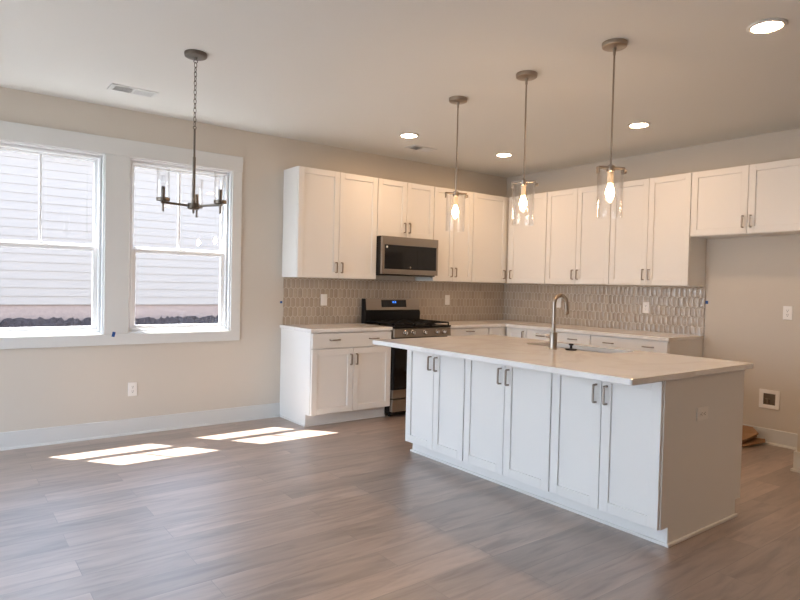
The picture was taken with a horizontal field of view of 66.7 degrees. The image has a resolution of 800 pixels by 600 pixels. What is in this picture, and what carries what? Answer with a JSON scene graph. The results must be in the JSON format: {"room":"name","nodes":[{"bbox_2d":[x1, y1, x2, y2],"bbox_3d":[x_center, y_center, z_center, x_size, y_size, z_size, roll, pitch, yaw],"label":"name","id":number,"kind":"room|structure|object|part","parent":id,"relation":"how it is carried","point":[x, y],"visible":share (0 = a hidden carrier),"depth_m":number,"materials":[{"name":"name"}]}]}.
{"room":"kitchen","nodes":[
{"label":"kitchen","id":0,"kind":"room"},
{"bbox_2d":[0,87,506,431],"bbox_3d":[-1.888,-0.225,5.553,8.000,2.743,0.160,0,2,-37],"label":"wall","id":1,"kind":"structure","parent":0,"point":[53,386],"depth_m":5.49,"materials":[{"name":"beige paint"}]},
{"bbox_2d":[0,140,104,336],"bbox_3d":[-2.841,-0.463,4.808,0.895,1.486,0.135,0,2,-37],"label":"window","id":2,"kind":"structure","parent":1,"relation":"in","point":[97,248],"depth_m":4.97,"materials":[{"name":"white plastic"}]},
{"bbox_3d":[-2.858,-0.796,4.832,0.815,0.761,0.033,0,2,-37],"label":"sash","id":3,"kind":"part","parent":2,"relation":"part of","materials":[{"name":"white plastic"}]},
{"bbox_3d":[-2.851,-0.097,4.820,0.815,0.695,0.033,0,2,-37],"label":"sash","id":4,"kind":"part","parent":2,"relation":"part of","materials":[{"name":"white plastic"}]},
{"bbox_2d":[0,120,242,348],"bbox_3d":[-2.407,-0.484,5.118,2.186,1.718,0.161,0,2,-37],"label":"window","id":5,"kind":"structure","parent":1,"relation":"in","point":[224,252],"depth_m":5.17,"materials":[{"name":"white plastic"}]},
{"bbox_3d":[-1.987,-0.094,5.473,0.815,0.695,0.033,0,2,-37],"label":"sash","id":6,"kind":"part","parent":5,"relation":"part of","materials":[{"name":"white plastic"}]},
{"bbox_3d":[-1.994,-0.792,5.485,0.815,0.761,0.033,0,2,-37],"label":"sash","id":7,"kind":"part","parent":5,"relation":"part of","materials":[{"name":"white plastic"}]},
{"bbox_2d":[128,382,136,395],"bbox_3d":[-2.282,0.760,5.190,0.073,0.118,0.009,0,2,-37],"label":"outlet","id":8,"kind":"object","parent":1,"relation":"attached to","point":[132,386],"visible":1,"depth_m":5.19,"materials":[{"name":"white plastic"}]},
{"bbox_2d":[0,403,279,450],"bbox_3d":[-3.120,1.076,4.558,4.842,0.135,0.030,0,2,-37],"label":"baseboard","id":9,"kind":"structure","parent":1,"relation":"attached to","point":[10,440],"depth_m":5.18,"materials":[{"name":"white paint"}]},
{"bbox_2d":[282,166,377,278],"bbox_3d":[-0.683,-0.744,6.116,0.911,1.050,0.349,0,2,-37],"label":"upper cabinet","id":10,"kind":"object","parent":1,"relation":"attached to","point":[330,217],"visible":1,"depth_m":5.95,"materials":[{"name":"white paint"}]},
{"bbox_3d":[-0.786,-0.740,5.876,0.450,1.042,0.020,0,2,-37],"label":"door","id":11,"kind":"part","parent":10,"relation":"part of","materials":[{"name":"white paint"}]},
{"bbox_3d":[-0.424,-0.738,6.150,0.450,1.042,0.020,0,2,-37],"label":"door","id":12,"kind":"part","parent":10,"relation":"part of","materials":[{"name":"white paint"}]},
{"bbox_2d":[283,277,503,324],"bbox_3d":[0.094,0.029,6.954,3.129,0.500,0.008,0,2,-37],"label":"backsplash","id":13,"kind":"structure","parent":1,"relation":"attached to","point":[301,296],"depth_m":6.70,"materials":[{"name":"beige tile"}]},
{"bbox_2d":[321,294,326,305],"bbox_3d":[-0.784,-0.001,6.278,0.073,0.118,0.009,0,2,-37],"label":"outlet","id":14,"kind":"object","parent":13,"relation":"attached to","point":[323,296],"visible":1,"depth_m":6.28,"materials":[{"name":"white plastic"}]},
{"bbox_2d":[445,295,449,304],"bbox_3d":[0.570,-0.001,7.301,0.073,0.118,0.009,0,2,-37],"label":"outlet","id":15,"kind":"object","parent":13,"relation":"attached to","point":[447,297],"visible":1,"depth_m":7.30,"materials":[{"name":"white plastic"}]},
{"bbox_2d":[377,178,433,239],"bbox_3d":[-0.010,-0.967,6.615,0.761,0.598,0.349,0,2,-37],"label":"upper cabinet","id":16,"kind":"object","parent":1,"relation":"attached to","point":[404,209],"visible":0.83,"depth_m":6.49,"materials":[{"name":"white paint"}]},
{"bbox_3d":[-0.083,-0.963,6.398,0.375,0.590,0.020,0,2,-37],"label":"door","id":17,"kind":"part","parent":16,"relation":"part of","materials":[{"name":"white paint"}]},
{"bbox_2d":[376,236,437,276],"bbox_3d":[-0.003,-0.462,6.605,0.756,0.406,0.396,0,2,-37],"label":"microwave","id":18,"kind":"object","parent":16,"relation":"attached to","point":[395,256],"visible":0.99,"depth_m":6.41,"materials":[{"name":"silver metal"}]},
{"bbox_3d":[0.112,-0.446,6.461,0.694,0.250,0.026,0,2,-37],"label":"door glass","id":19,"kind":"part","parent":18,"relation":"part of","materials":[{"name":"black glass"}]},
{"bbox_3d":[0.219,-0.962,6.626,0.375,0.590,0.020,0,2,-37],"label":"door","id":20,"kind":"part","parent":16,"relation":"part of","materials":[{"name":"white paint"}]},
{"bbox_2d":[415,186,473,281],"bbox_3d":[0.527,-0.738,7.031,0.598,1.050,0.349,0,2,-37],"label":"upper cabinet","id":21,"kind":"object","parent":1,"relation":"attached to","point":[454,236],"visible":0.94,"depth_m":6.92,"materials":[{"name":"white paint"}]},
{"bbox_3d":[0.487,-0.735,6.838,0.294,1.042,0.020,0,2,-37],"label":"door","id":22,"kind":"part","parent":21,"relation":"part of","materials":[{"name":"white paint"}]},
{"bbox_3d":[0.725,-0.734,7.017,0.294,1.042,0.020,0,2,-37],"label":"door","id":23,"kind":"part","parent":21,"relation":"part of","materials":[{"name":"white paint"}]},
{"bbox_2d":[471,193,515,283],"bbox_3d":[1.117,-0.736,7.476,0.878,1.050,0.349,0,2,-37],"label":"upper cabinet","id":24,"kind":"object","parent":1,"relation":"attached to","point":[490,212],"visible":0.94,"depth_m":7.29,"materials":[{"name":"white paint"}]},
{"bbox_2d":[0,412,799,599],"bbox_3d":[0.829,1.359,1.948,8.300,0.120,9.330,0,2,-37],"label":"floor","id":25,"kind":"structure","parent":0,"point":[275,508],"depth_m":3.27,"materials":[{"name":"grey wood"}]},
{"bbox_2d":[280,328,390,426],"bbox_3d":[-0.632,0.726,6.021,0.911,0.876,0.661,0,2,-37],"label":"base cabinet","id":26,"kind":"object","parent":25,"relation":"on","point":[326,377],"visible":0.96,"depth_m":5.77,"materials":[{"name":"white paint"}]},
{"bbox_3d":[-1.002,0.723,5.776,0.004,0.876,0.605,0,2,-37],"label":"panel","id":27,"kind":"part","parent":26,"relation":"part of","materials":[{"name":"white paint"}]},
{"bbox_3d":[-0.632,0.755,5.664,0.442,0.600,0.020,0,2,-37],"label":"door","id":28,"kind":"part","parent":26,"relation":"part of","materials":[{"name":"white paint"}]},
{"bbox_3d":[-0.667,1.154,6.064,0.911,0.016,0.508,0,2,-37],"label":"shoe moulding","id":29,"kind":"part","parent":26,"relation":"part of","materials":[{"name":"white paint"}]},
{"bbox_2d":[280,323,392,332],"bbox_3d":[-0.630,0.272,6.015,0.915,0.032,0.633,0,2,-37],"label":"countertop","id":30,"kind":"structure","parent":26,"relation":"on","point":[336,327],"depth_m":5.86,"materials":[{"name":"white stone"}]},
{"bbox_3d":[-0.446,0.378,5.789,0.887,0.136,0.020,0,2,-37],"label":"drawer","id":31,"kind":"part","parent":26,"relation":"part of","materials":[{"name":"white paint"}]},
{"bbox_3d":[-0.277,0.756,5.933,0.442,0.600,0.020,0,2,-37],"label":"door","id":32,"kind":"part","parent":26,"relation":"part of","materials":[{"name":"white paint"}]},
{"bbox_2d":[361,299,450,415],"bbox_3d":[0.061,0.582,6.494,0.759,1.172,0.684,0,2,-37],"label":"range","id":33,"kind":"object","parent":25,"relation":"on","point":[403,315],"visible":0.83,"depth_m":6.32,"materials":[{"name":"black metal"}]},
{"bbox_3d":[0.218,0.647,6.286,0.755,0.510,0.043,0,2,-37],"label":"oven door","id":34,"kind":"part","parent":33,"relation":"part of","materials":[{"name":"black ceramic"}]},
{"bbox_3d":[0.212,0.944,6.292,0.755,0.084,0.045,0,2,-37],"label":"door trim","id":35,"kind":"part","parent":33,"relation":"part of","materials":[{"name":"silver metal"}]},
{"bbox_3d":[0.208,1.060,6.297,0.755,0.123,0.043,0,2,-37],"label":"drawer","id":36,"kind":"part","parent":33,"relation":"part of","materials":[{"name":"silver metal"}]},
{"bbox_3d":[0.232,0.665,6.268,0.715,0.455,0.004,0,2,-37],"label":"door glass","id":37,"kind":"part","parent":33,"relation":"part of","materials":[{"name":"black glass"}]},
{"bbox_2d":[364,323,450,328],"bbox_3d":[0.083,0.255,6.467,0.759,0.042,0.534,0,2,-37],"label":"cooktop","id":38,"kind":"object","parent":33,"relation":"in","point":[395,325],"depth_m":6.28,"materials":[{"name":"black metal"}]},
{"bbox_3d":[0.227,0.333,6.276,0.755,0.088,0.055,0,2,-37],"label":"control panel","id":39,"kind":"part","parent":33,"relation":"part of","materials":[{"name":"silver metal"}]},
{"bbox_2d":[447,327,488,336],"bbox_3d":[0.580,0.731,6.937,0.596,0.876,0.661,0,2,-37],"label":"base cabinet","id":40,"kind":"object","parent":25,"relation":"on","point":[477,330],"visible":0.16,"depth_m":6.69,"materials":[{"name":"white paint"}]},
{"bbox_2d":[488,327,506,335],"bbox_3d":[1.162,0.733,7.399,0.889,0.876,0.626,0,2,-37],"label":"base cabinet","id":41,"kind":"object","parent":25,"relation":"on","point":[502,331],"visible":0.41,"depth_m":6.97,"materials":[{"name":"white paint"}]},
{"bbox_2d":[435,320,703,341],"bbox_3d":[1.533,0.312,6.413,1.482,0.032,2.607,0,2,-37],"label":"countertop","id":42,"kind":"structure","parent":41,"relation":"on","point":[659,336],"depth_m":6.41,"materials":[{"name":"white stone"}]},
{"bbox_2d":[506,327,526,337],"bbox_3d":[1.538,0.749,7.093,0.661,0.876,0.312,0,2,-37],"label":"base cabinet","id":43,"kind":"object","parent":25,"relation":"on","point":[511,331],"visible":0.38,"depth_m":6.89,"materials":[{"name":"white paint"}]},
{"bbox_2d":[526,329,591,344],"bbox_3d":[1.885,0.768,6.634,0.661,0.876,0.838,0,2,-37],"label":"base cabinet","id":44,"kind":"object","parent":25,"relation":"on","point":[567,337],"visible":0.15,"depth_m":6.36,"materials":[{"name":"white paint"}]},
{"bbox_2d":[410,347,744,547],"bbox_3d":[1.050,0.809,4.224,0.883,0.876,2.164,0,2,-37],"label":"island base","id":45,"kind":"object","parent":25,"relation":"on","point":[701,460],"visible":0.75,"depth_m":3.38,"materials":[{"name":"white paint"}]},
{"bbox_2d":[405,350,465,460],"bbox_3d":[0.352,0.734,4.602,0.335,0.774,0.663,0,2,-37],"label":"base cabinet","id":46,"kind":"object","parent":45,"relation":"attached to","point":[435,387],"visible":0.7,"depth_m":4.50,"materials":[{"name":"white paint"}]},
{"bbox_3d":[0.155,0.729,4.660,0.020,0.770,0.326,0,2,-37],"label":"door","id":47,"kind":"part","parent":46,"relation":"part of","materials":[{"name":"white paint"}]},
{"bbox_3d":[0.218,0.472,4.532,0.035,0.108,0.010,0,2,-37],"label":"handle","id":48,"kind":"part","parent":46,"relation":"part of","materials":[{"name":"silver metal"}]},
{"bbox_3d":[0.259,0.474,4.478,0.035,0.108,0.010,0,2,-37],"label":"handle","id":49,"kind":"part","parent":46,"relation":"part of","materials":[{"name":"silver metal"}]},
{"bbox_3d":[0.354,0.740,4.396,0.020,0.770,0.326,0,2,-37],"label":"door","id":50,"kind":"part","parent":46,"relation":"part of","materials":[{"name":"white paint"}]},
{"bbox_2d":[463,359,552,490],"bbox_3d":[0.780,0.758,4.035,0.335,0.774,0.757,0,2,-37],"label":"base cabinet","id":51,"kind":"object","parent":45,"relation":"attached to","point":[508,409],"visible":0.66,"depth_m":3.92,"materials":[{"name":"white paint"}]},
{"bbox_3d":[0.569,0.752,4.111,0.020,0.770,0.373,0,2,-37],"label":"door","id":52,"kind":"part","parent":51,"relation":"part of","materials":[{"name":"white paint"}]},
{"bbox_3d":[0.646,0.496,3.965,0.035,0.108,0.010,0,2,-37],"label":"handle","id":53,"kind":"part","parent":51,"relation":"part of","materials":[{"name":"silver metal"}]},
{"bbox_3d":[0.687,0.498,3.911,0.035,0.108,0.010,0,2,-37],"label":"handle","id":54,"kind":"part","parent":51,"relation":"part of","materials":[{"name":"silver metal"}]},
{"bbox_3d":[0.796,0.764,3.811,0.020,0.770,0.373,0,2,-37],"label":"door","id":55,"kind":"part","parent":51,"relation":"part of","materials":[{"name":"white paint"}]},
{"bbox_2d":[373,335,752,385],"bbox_3d":[0.954,0.355,4.119,1.286,0.032,2.166,0,2,-37],"label":"countertop","id":56,"kind":"structure","parent":45,"relation":"on","point":[622,366],"depth_m":3.69,"materials":[{"name":"white stone"}]},
{"bbox_2d":[536,293,568,348],"bbox_3d":[1.076,0.145,4.283,0.170,0.386,0.166,0,2,-37],"label":"faucet","id":57,"kind":"object","parent":56,"relation":"on","point":[552,337],"visible":1,"depth_m":4.20,"materials":[{"name":"silver metal"}]},
{"bbox_3d":[1.117,0.089,4.236,0.146,0.271,0.027,0,2,-31],"label":"spout","id":58,"kind":"part","parent":57,"relation":"part of","materials":[{"name":"silver metal"}]},
{"bbox_2d":[565,343,576,350],"bbox_3d":[1.173,0.320,4.170,0.080,0.045,0.079,0,2,-37],"label":"stopper","id":59,"kind":"object","parent":56,"relation":"on","point":[570,344],"visible":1,"depth_m":4.16,"materials":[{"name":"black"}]},
{"bbox_3d":[1.043,1.238,4.237,0.777,0.018,2.164,0,2,-37],"label":"shoe moulding","id":60,"kind":"part","parent":45,"relation":"part of","materials":[{"name":"white paint"}]},
{"bbox_2d":[549,373,663,529],"bbox_3d":[1.219,0.782,3.455,0.335,0.774,0.696,0,2,-37],"label":"base cabinet","id":61,"kind":"object","parent":45,"relation":"attached to","point":[606,448],"visible":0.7,"depth_m":3.33,"materials":[{"name":"white paint"}]},
{"bbox_3d":[1.016,0.777,3.520,0.020,0.770,0.339,0,2,-37],"label":"door","id":62,"kind":"part","parent":61,"relation":"part of","materials":[{"name":"white paint"}]},
{"bbox_3d":[1.083,0.520,3.388,0.035,0.108,0.010,0,2,-37],"label":"handle","id":63,"kind":"part","parent":61,"relation":"part of","materials":[{"name":"silver metal"}]},
{"bbox_3d":[1.123,0.523,3.333,0.035,0.108,0.010,0,2,-37],"label":"handle","id":64,"kind":"part","parent":61,"relation":"part of","materials":[{"name":"silver metal"}]},
{"bbox_3d":[1.225,0.788,3.243,0.020,0.770,0.349,0,2,-37],"label":"door","id":65,"kind":"part","parent":61,"relation":"part of","materials":[{"name":"white paint"}]},
{"bbox_2d":[696,406,707,420],"bbox_3d":[1.656,0.622,3.329,0.118,0.073,0.009,0,2,-37],"label":"outlet","id":66,"kind":"object","parent":45,"relation":"attached to","point":[702,412],"visible":1,"depth_m":3.32,"materials":[{"name":"white plastic"}]},
{"bbox_2d":[700,410,705,416],"bbox_3d":[1.658,0.622,3.327,0.066,0.033,0.002,0,2,-37],"label":"socket","id":67,"kind":"object","parent":66,"relation":"attached to","point":[702,412],"depth_m":3.32,"materials":[{"name":"grey plastic"}]},
{"bbox_3d":[1.690,0.845,3.377,0.883,0.876,0.012,0,2,-37],"label":"panel","id":68,"kind":"part","parent":45,"relation":"part of","materials":[{"name":"white paint"}]},
{"bbox_2d":[591,335,702,356],"bbox_3d":[2.385,0.796,5.972,0.661,0.876,0.819,0,2,-37],"label":"base cabinet","id":69,"kind":"object","parent":25,"relation":"on","point":[693,348],"visible":0.2,"depth_m":5.71,"materials":[{"name":"white paint"}]},
{"bbox_3d":[2.165,0.438,5.791,0.020,0.136,0.811,0,2,-37],"label":"drawer","id":70,"kind":"part","parent":69,"relation":"part of","materials":[{"name":"white paint"}]},
{"bbox_2d":[742,425,764,446],"bbox_3d":[2.940,1.192,5.444,0.327,0.137,0.525,0,2,-37],"label":"cardboard","id":71,"kind":"object","parent":25,"relation":"on","point":[749,433],"visible":0.35,"depth_m":5.33,"materials":[{"name":"brown cardboard"}]},
{"bbox_3d":[2.927,1.176,5.463,0.275,0.107,0.477,0,2,-37],"label":"folded panel","id":72,"kind":"part","parent":71,"relation":"part of","materials":[{"name":"brown cardboard"}]},
{"bbox_2d":[0,0,799,177],"bbox_3d":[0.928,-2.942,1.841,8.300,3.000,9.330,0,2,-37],"label":"ceiling","id":73,"kind":"structure","parent":0,"point":[357,75],"depth_m":3.98,"materials":[{"name":"white paint"}]},
{"bbox_2d":[107,83,158,97],"bbox_3d":[-2.006,-1.570,4.573,0.325,0.011,0.165,0,2,-37],"label":"ceiling vent","id":74,"kind":"object","parent":73,"relation":"in","point":[114,87],"visible":1,"depth_m":4.56,"materials":[{"name":"white metal"}]},
{"bbox_2d":[156,49,226,217],"bbox_3d":[-1.315,-1.040,3.833,0.406,1.002,0.390,1,2,-23],"label":"chandelier","id":75,"kind":"object","parent":73,"relation":"hanging from","point":[192,54],"visible":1,"depth_m":3.79,"materials":[{"name":"brown metal"}]},
{"bbox_3d":[-1.382,-0.592,3.741,0.174,0.019,0.014,0,2,-43],"label":"arm","id":76,"kind":"part","parent":75,"relation":"part of","materials":[{"name":"brown metal"}]},
{"bbox_3d":[-1.291,-0.851,3.814,0.018,0.480,0.018,2,2,25],"label":"stem","id":77,"kind":"part","parent":75,"relation":"part of","materials":[{"name":"brown metal"}]},
{"bbox_3d":[-1.281,-1.293,3.803,0.021,0.421,0.020,2,2,21],"label":"chain","id":78,"kind":"part","parent":75,"relation":"part of","materials":[{"name":"brown metal"}]},
{"bbox_3d":[-1.185,-0.588,3.787,0.174,0.019,0.014,2,1,17],"label":"arm","id":79,"kind":"part","parent":75,"relation":"part of","materials":[{"name":"brown metal"}]},
{"bbox_2d":[399,133,418,137],"bbox_3d":[0.085,-1.551,5.739,0.192,0.012,0.192,0,2,-37],"label":"recessed light","id":80,"kind":"object","parent":73,"relation":"in","point":[403,135],"visible":1,"depth_m":5.73,"materials":[{"name":"white paint"}]},
{"bbox_2d":[405,145,436,151],"bbox_3d":[0.217,-1.561,6.284,0.300,0.011,0.165,0,2,-37],"label":"ceiling vent","id":81,"kind":"object","parent":73,"relation":"in","point":[413,147],"visible":1,"depth_m":6.27,"materials":[{"name":"white metal"}]},
{"bbox_2d":[445,96,467,217],"bbox_3d":[0.429,-1.021,4.602,0.145,0.998,0.150,2,2,39],"label":"pendant light","id":82,"kind":"object","parent":73,"relation":"hanging from","point":[457,100],"visible":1,"depth_m":4.59,"materials":[{"name":"silver metal"}]},
{"bbox_2d":[453,196,457,205],"bbox_3d":[0.421,-0.748,4.606,0.033,0.069,0.033,1,1,-8],"label":"socket","id":83,"kind":"object","parent":82,"relation":"attached to","point":[455,201],"depth_m":4.59,"materials":[{"name":"beige"}]},
{"bbox_3d":[0.419,-0.669,4.609,0.051,0.093,0.050,1,1,-8],"label":"bulb","id":84,"kind":"part","parent":82,"relation":"part of","materials":[{"name":"white glass"}]},
{"bbox_3d":[0.430,-1.142,4.597,0.016,0.667,0.015,1,1,-8],"label":"rod","id":85,"kind":"part","parent":82,"relation":"part of","materials":[{"name":"silver metal"}]},
{"bbox_2d":[495,153,512,156],"bbox_3d":[1.109,-1.546,6.488,0.192,0.012,0.192,0,2,-37],"label":"recessed light","id":86,"kind":"object","parent":73,"relation":"in","point":[497,154],"visible":1,"depth_m":6.47,"materials":[{"name":"white paint"}]},
{"bbox_2d":[511,70,537,223],"bbox_3d":[0.829,-0.998,4.037,0.148,0.998,0.148,1,2,-25],"label":"pendant light","id":87,"kind":"object","parent":73,"relation":"hanging from","point":[525,75],"visible":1,"depth_m":4.03,"materials":[{"name":"silver metal"}]},
{"bbox_3d":[0.819,-0.646,4.046,0.051,0.093,0.050,2,2,20],"label":"bulb","id":88,"kind":"part","parent":87,"relation":"part of","materials":[{"name":"white glass"}]},
{"bbox_2d":[521,185,525,195],"bbox_3d":[0.821,-0.725,4.044,0.033,0.069,0.033,2,2,20],"label":"socket","id":89,"kind":"object","parent":87,"relation":"attached to","point":[523,187],"depth_m":4.03,"materials":[{"name":"beige"}]},
{"bbox_3d":[0.830,-1.119,4.034,0.016,0.667,0.015,2,2,20],"label":"rod","id":90,"kind":"part","parent":87,"relation":"part of","materials":[{"name":"silver metal"}]},
{"bbox_2d":[596,38,627,199],"bbox_3d":[1.221,-0.975,3.503,0.145,0.998,0.150,2,2,37],"label":"pendant light","id":91,"kind":"object","parent":73,"relation":"hanging from","point":[613,45],"visible":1,"depth_m":3.49,"materials":[{"name":"silver metal"}]},
{"bbox_3d":[1.212,-0.624,3.510,0.051,0.093,0.050,1,1,-10],"label":"bulb","id":92,"kind":"part","parent":91,"relation":"part of","materials":[{"name":"white glass"}]},
{"bbox_2d":[607,172,613,183],"bbox_3d":[1.214,-0.703,3.508,0.033,0.069,0.033,1,1,-10],"label":"socket","id":93,"kind":"object","parent":91,"relation":"attached to","point":[610,174],"depth_m":3.49,"materials":[{"name":"beige"}]},
{"bbox_3d":[1.223,-1.097,3.498,0.016,0.667,0.015,1,1,-10],"label":"rod","id":94,"kind":"part","parent":91,"relation":"part of","materials":[{"name":"silver metal"}]},
{"bbox_2d":[627,122,650,127],"bbox_3d":[2.040,-1.492,5.194,0.192,0.012,0.192,0,2,-37],"label":"recessed light","id":95,"kind":"object","parent":73,"relation":"in","point":[634,124],"visible":1,"depth_m":5.17,"materials":[{"name":"white paint"}]},
{"bbox_2d":[746,18,787,33],"bbox_3d":[1.941,-1.446,3.217,0.192,0.012,0.192,0,2,-37],"label":"recessed light","id":96,"kind":"object","parent":73,"relation":"in","point":[765,26],"visible":1,"depth_m":3.21,"materials":[{"name":"white paint"}]},
{"bbox_2d":[506,128,799,433],"bbox_3d":[4.123,-0.058,4.357,0.150,2.743,9.000,0,2,-37],"label":"wall","id":97,"kind":"structure","parent":0,"point":[749,281],"depth_m":5.51,"materials":[{"name":"beige paint"}]},
{"bbox_2d":[507,192,547,283],"bbox_3d":[1.598,-0.720,7.281,0.349,1.050,0.604,0,2,-37],"label":"upper cabinet","id":98,"kind":"object","parent":97,"relation":"attached to","point":[526,258],"visible":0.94,"depth_m":7.18,"materials":[{"name":"white paint"}]},
{"bbox_2d":[545,184,610,284],"bbox_3d":[2.031,-0.696,6.707,0.349,1.050,0.832,0,2,-37],"label":"upper cabinet","id":99,"kind":"object","parent":97,"relation":"attached to","point":[578,219],"visible":0.91,"depth_m":6.59,"materials":[{"name":"white paint"}]},
{"bbox_3d":[1.803,-0.703,6.794,0.020,1.042,0.410,0,2,-37],"label":"door","id":100,"kind":"part","parent":99,"relation":"part of","materials":[{"name":"white paint"}]},
{"bbox_3d":[2.053,-0.689,6.464,0.020,1.042,0.410,0,2,-37],"label":"door","id":101,"kind":"part","parent":99,"relation":"part of","materials":[{"name":"white paint"}]},
{"bbox_2d":[503,283,705,335],"bbox_3d":[2.130,0.078,6.862,0.008,0.500,2.612,0,2,-37],"label":"backsplash","id":102,"kind":"structure","parent":97,"relation":"attached to","point":[672,309],"depth_m":6.61,"materials":[{"name":"beige tile"}]},
{"bbox_2d":[556,298,560,307],"bbox_3d":[1.872,0.032,7.187,0.009,0.118,0.073,0,2,-37],"label":"outlet","id":103,"kind":"object","parent":102,"relation":"attached to","point":[558,303],"visible":0.81,"depth_m":7.18,"materials":[{"name":"white plastic"}]},
{"bbox_2d":[642,302,648,312],"bbox_3d":[2.544,0.078,6.297,0.009,0.118,0.073,0,2,-37],"label":"outlet","id":104,"kind":"object","parent":102,"relation":"attached to","point":[645,309],"visible":1,"depth_m":6.29,"materials":[{"name":"white plastic"}]},
{"bbox_2d":[609,173,705,286],"bbox_3d":[2.536,-0.668,6.040,0.349,1.050,0.841,0,2,-37],"label":"upper cabinet","id":105,"kind":"object","parent":97,"relation":"attached to","point":[651,242],"visible":0.96,"depth_m":5.90,"materials":[{"name":"white paint"}]},
{"bbox_3d":[2.306,-0.675,6.128,0.020,1.042,0.415,0,2,-37],"label":"door","id":106,"kind":"part","parent":105,"relation":"part of","materials":[{"name":"white paint"}]},
{"bbox_3d":[2.559,-0.661,5.794,0.020,1.042,0.415,0,2,-37],"label":"door","id":107,"kind":"part","parent":105,"relation":"part of","materials":[{"name":"white paint"}]},
{"bbox_2d":[690,158,799,238],"bbox_3d":[3.122,-0.864,5.265,0.349,0.593,1.086,0,2,-37],"label":"upper cabinet","id":108,"kind":"object","parent":97,"relation":"attached to","point":[761,199],"visible":1,"depth_m":5.22,"materials":[{"name":"white paint"}]},
{"bbox_3d":[2.842,-0.874,5.420,0.020,0.585,0.492,0,2,-37],"label":"door","id":109,"kind":"part","parent":108,"relation":"part of","materials":[{"name":"white paint"}]},
{"bbox_3d":[3.141,-0.857,5.024,0.020,0.585,0.492,0,2,-37],"label":"door","id":110,"kind":"part","parent":108,"relation":"part of","materials":[{"name":"white paint"}]},
{"bbox_2d":[759,389,779,409],"bbox_3d":[3.253,0.875,5.362,0.018,0.166,0.166,0,2,-37],"label":"water supply box","id":111,"kind":"object","parent":97,"relation":"attached to","point":[770,399],"visible":1,"depth_m":5.36,"materials":[{"name":"white plastic"}]},
{"bbox_2d":[743,424,797,449],"bbox_3d":[3.206,1.200,5.414,0.030,0.135,1.050,0,2,-37],"label":"baseboard","id":112,"kind":"structure","parent":97,"relation":"attached to","point":[773,437],"depth_m":5.30,"materials":[{"name":"white paint"}]},
{"bbox_2d":[783,306,792,319],"bbox_3d":[3.346,0.112,5.251,0.009,0.118,0.073,0,2,-37],"label":"outlet","id":113,"kind":"object","parent":97,"relation":"attached to","point":[787,310],"visible":1,"depth_m":5.25,"materials":[{"name":"white plastic"}]},
{"bbox_2d":[797,388,799,451],"bbox_3d":[3.327,-0.084,4.689,0.720,2.743,0.130,0,2,-37],"label":"wall","id":114,"kind":"structure","parent":0,"point":[798,439],"depth_m":4.54,"materials":[{"name":"beige paint"}]},
{"bbox_2d":[790,450,799,472],"bbox_3d":[3.269,1.212,4.700,0.709,0.150,0.188,0,2,-37],"label":"baseboard","id":115,"kind":"structure","parent":114,"relation":"attached to","point":[796,459],"depth_m":4.54,"materials":[{"name":"white paint"}]},
{"label":"outside","id":116,"kind":"structure","parent":0,"visible":0},
{"bbox_3d":[-2.678,1.544,4.930,50.000,0.100,60.000,0,2,-37],"label":"ground","id":117,"kind":"structure","parent":116,"visible":0},
{"bbox_2d":[0,315,218,327],"bbox_3d":[-4.546,0.830,7.408,12.030,1.159,1.709,0,2,-37],"label":"bank","id":118,"kind":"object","parent":117,"relation":"on","point":[8,322],"visible":0.02,"depth_m":8.37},
{"bbox_2d":[0,150,219,321],"bbox_3d":[-7.259,-0.548,11.006,18.600,3.570,7.650,0,2,-37],"label":"neighbouring house","id":119,"kind":"structure","parent":117,"relation":"on","point":[35,283],"depth_m":8.50,"materials":[{"name":"grey"}]}
]}

